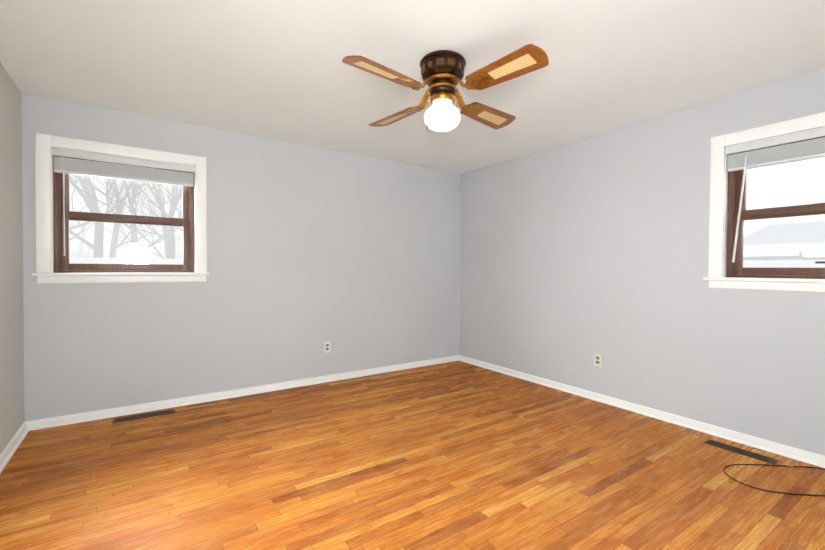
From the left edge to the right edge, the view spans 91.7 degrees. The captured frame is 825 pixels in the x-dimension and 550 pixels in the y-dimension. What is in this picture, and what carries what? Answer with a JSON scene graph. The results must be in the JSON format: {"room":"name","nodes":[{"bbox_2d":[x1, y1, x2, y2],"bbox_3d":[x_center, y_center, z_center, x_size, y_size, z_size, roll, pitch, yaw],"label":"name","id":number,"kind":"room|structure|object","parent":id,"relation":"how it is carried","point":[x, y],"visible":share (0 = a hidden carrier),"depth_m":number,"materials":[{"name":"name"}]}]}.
{"room":"empty bedroom","nodes":[
{"label":"empty bedroom","id":0,"kind":"room"},
{"bbox_2d":[0,63,24,453],"bbox_3d":[-1.674,-0.048,1.078,0.160,2.440,4.308,0,1,-34],"label":"wall","id":1,"kind":"structure","parent":0,"point":[12,411],"depth_m":2.62,"materials":[{"name":"grey paint"}]},
{"bbox_2d":[0,422,28,473],"bbox_3d":[-1.604,1.139,1.151,0.028,0.066,4.308,0,1,-34],"label":"baseboard","id":2,"kind":"structure","parent":1,"relation":"attached to","point":[7,453],"depth_m":2.60,"materials":[{"name":"white wood"}]},
{"bbox_2d":[69,174,189,270],"bbox_3d":[-18.259,-5.312,23.740,42.000,24.000,0.001,0,1,-34],"label":"sky","id":3,"kind":"structure","parent":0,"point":[77,248],"depth_m":24.26,"materials":[{"name":"white"}]},
{"bbox_2d":[21,94,460,420],"bbox_3d":[-1.144,-0.096,4.142,4.487,2.440,0.160,0,1,-34],"label":"wall","id":4,"kind":"structure","parent":0,"point":[308,247],"depth_m":3.82,"materials":[{"name":"grey paint"}]},
{"bbox_2d":[31,133,209,283],"bbox_3d":[-2.324,-0.489,3.293,1.164,1.099,0.204,0,1,-34],"label":"window","id":5,"kind":"structure","parent":4,"relation":"in","point":[52,266],"depth_m":3.19,"materials":[{"name":"white wood"}]},
{"bbox_2d":[52,148,194,255],"bbox_3d":[-2.299,-0.545,3.255,0.935,0.801,0.066,0,1,-34],"label":"blind","id":6,"kind":"object","parent":5,"relation":"attached to","point":[63,165],"visible":1,"depth_m":3.20,"materials":[{"name":"white plastic"}]},
{"bbox_2d":[25,355,458,430],"bbox_3d":[-1.099,1.093,4.084,4.167,0.066,0.028,0,1,-34],"label":"baseboard","id":7,"kind":"structure","parent":4,"relation":"attached to","point":[170,403],"depth_m":3.61,"materials":[{"name":"white wood"}]},
{"bbox_2d":[324,341,329,352],"bbox_3d":[-0.899,0.760,4.226,0.070,0.115,0.008,0,1,-34],"label":"outlet","id":8,"kind":"object","parent":4,"relation":"attached to","point":[326,344],"visible":1,"depth_m":4.22,"materials":[{"name":"white plastic"}]},
{"bbox_2d":[0,361,824,549],"bbox_3d":[0.106,1.223,2.318,4.487,0.120,4.628,0,1,-34],"label":"floor","id":9,"kind":"structure","parent":0,"point":[456,455],"depth_m":2.28,"materials":[{"name":"brown wood"}]},
{"bbox_2d":[112,409,175,422],"bbox_3d":[-2.149,1.129,3.223,0.420,0.009,0.100,0,1,-34],"label":"floor vent","id":10,"kind":"object","parent":9,"relation":"in","point":[122,419],"visible":1,"depth_m":3.22,"materials":[{"name":"brown metal"}]},
{"bbox_2d":[704,439,778,463],"bbox_3d":[2.170,1.165,2.660,0.090,0.009,0.375,0,1,-34],"label":"floor vent","id":11,"kind":"object","parent":9,"relation":"in","point":[709,441],"visible":1,"depth_m":2.65,"materials":[{"name":"brown metal"}]},
{"bbox_2d":[723,464,824,495],"bbox_3d":[2.465,1.176,2.169,1.287,0.011,0.478,1,1,27],"label":"cord","id":12,"kind":"object","parent":9,"relation":"on","point":[730,464],"visible":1,"depth_m":2.34,"materials":[{"name":"black rubber"}]},
{"bbox_2d":[0,0,824,173],"bbox_3d":[0.122,-1.337,2.275,4.487,0.120,4.628,0,1,-34],"label":"ceiling","id":13,"kind":"structure","parent":0,"point":[270,69],"depth_m":2.37,"materials":[{"name":"white paint"}]},
{"bbox_2d":[342,44,548,131],"bbox_3d":[0.179,-1.072,2.399,1.029,0.412,1.029,0,1,3],"label":"ceiling fan","id":14,"kind":"object","parent":13,"relation":"attached to","point":[441,70],"visible":1,"depth_m":2.30,"materials":[{"name":"brown wood"}]},
{"bbox_2d":[459,68,824,455],"bbox_3d":[1.902,-0.066,3.515,0.160,2.440,4.308,0,1,-34],"label":"wall","id":15,"kind":"structure","parent":0,"point":[570,252],"depth_m":3.33,"materials":[{"name":"grey paint"}]},
{"bbox_2d":[594,353,600,366],"bbox_3d":[1.697,0.780,3.673,0.008,0.115,0.070,0,1,-34],"label":"outlet","id":16,"kind":"object","parent":15,"relation":"attached to","point":[597,357],"visible":1,"depth_m":3.67,"materials":[{"name":"white plastic"}]},
{"bbox_2d":[459,355,824,467],"bbox_3d":[1.817,1.121,3.482,0.028,0.066,4.308,0,1,-34],"label":"baseboard","id":17,"kind":"structure","parent":15,"relation":"attached to","point":[812,458],"depth_m":3.14,"materials":[{"name":"white wood"}]},
{"bbox_2d":[703,112,824,291],"bbox_3d":[2.546,-0.446,2.513,0.204,1.099,1.164,0,1,-34],"label":"window","id":18,"kind":"structure","parent":15,"relation":"in","point":[808,275],"depth_m":2.82,"materials":[{"name":"white wood"}]},
{"bbox_2d":[726,127,824,262],"bbox_3d":[2.508,-0.490,2.486,0.068,0.824,0.935,0,1,-34],"label":"blind","id":19,"kind":"object","parent":18,"relation":"attached to","point":[814,148],"visible":1,"depth_m":2.65,"materials":[{"name":"white plastic"}]},
{"label":"outside","id":20,"kind":"structure","parent":0,"visible":0},
{"bbox_3d":[3.406,1.996,4.584,60.167,0.100,60.308,0,1,-34],"label":"ground","id":21,"kind":"structure","parent":20,"visible":0},
{"bbox_2d":[69,175,149,257],"bbox_3d":[-6.896,-2.222,8.158,3.778,8.094,3.616,0,1,-19],"label":"tree","id":22,"kind":"object","parent":21,"relation":"on","point":[91,201],"visible":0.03,"depth_m":8.18,"materials":[{"name":"grey plant"}]},
{"bbox_2d":[69,175,154,239],"bbox_3d":[-9.960,-3.183,10.817,3.978,9.883,5.459,1,1,16],"label":"tree","id":23,"kind":"object","parent":21,"relation":"on","point":[82,224],"visible":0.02,"depth_m":10.90,"materials":[{"name":"grey plant"}]},
{"bbox_2d":[72,174,170,257],"bbox_3d":[-11.809,-4.534,16.137,7.716,12.389,4.774,1,1,28],"label":"tree","id":24,"kind":"object","parent":21,"relation":"on","point":[114,246],"visible":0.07,"depth_m":16.02,"materials":[{"name":"grey plant"}]},
{"bbox_2d":[76,178,182,270],"bbox_3d":[-6.171,-2.991,10.738,4.475,9.554,5.358,0,1,-32],"label":"tree","id":25,"kind":"object","parent":21,"relation":"on","point":[173,205],"visible":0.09,"depth_m":10.66,"materials":[{"name":"grey plant"}]},
{"bbox_2d":[102,178,182,257],"bbox_3d":[-8.876,-3.881,12.986,4.795,11.235,5.766,1,1,37],"label":"tree","id":26,"kind":"object","parent":21,"relation":"on","point":[134,248],"visible":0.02,"depth_m":13.56,"materials":[{"name":"grey plant"}]},
{"bbox_2d":[130,181,182,230],"bbox_3d":[-6.449,-3.241,13.729,6.089,9.955,4.710,1,1,44],"label":"tree","id":27,"kind":"object","parent":21,"relation":"on","point":[155,214],"visible":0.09,"depth_m":13.86,"materials":[{"name":"grey plant"}]},
{"bbox_2d":[140,181,182,258],"bbox_3d":[-11.863,-4.959,18.011,5.779,13.176,7.232,1,1,12],"label":"tree","id":28,"kind":"object","parent":21,"relation":"on","point":[162,206],"visible":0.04,"depth_m":17.70,"materials":[{"name":"grey plant"}]},
{"bbox_2d":[743,252,803,259],"bbox_3d":[5.465,0.797,6.199,0.067,2.270,0.874,0,1,-18],"label":"pole","id":29,"kind":"object","parent":21,"relation":"on","point":[800,257],"visible":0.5,"depth_m":6.04,"materials":[{"name":"white"}]},
{"bbox_2d":[743,221,824,278],"bbox_3d":[14.673,0.331,5.500,6.100,3.340,15.150,0,1,-34],"label":"house","id":30,"kind":"structure","parent":21,"relation":"on","point":[808,238],"depth_m":9.61,"materials":[{"name":"white"}]},
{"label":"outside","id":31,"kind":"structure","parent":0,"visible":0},
{"bbox_2d":[735,157,824,277],"bbox_3d":[28.815,-4.906,17.117,0.001,24.000,48.000,0,1,-34],"label":"sky","id":32,"kind":"structure","parent":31,"point":[802,182],"depth_m":25.11,"materials":[{"name":"white"}]}
]}

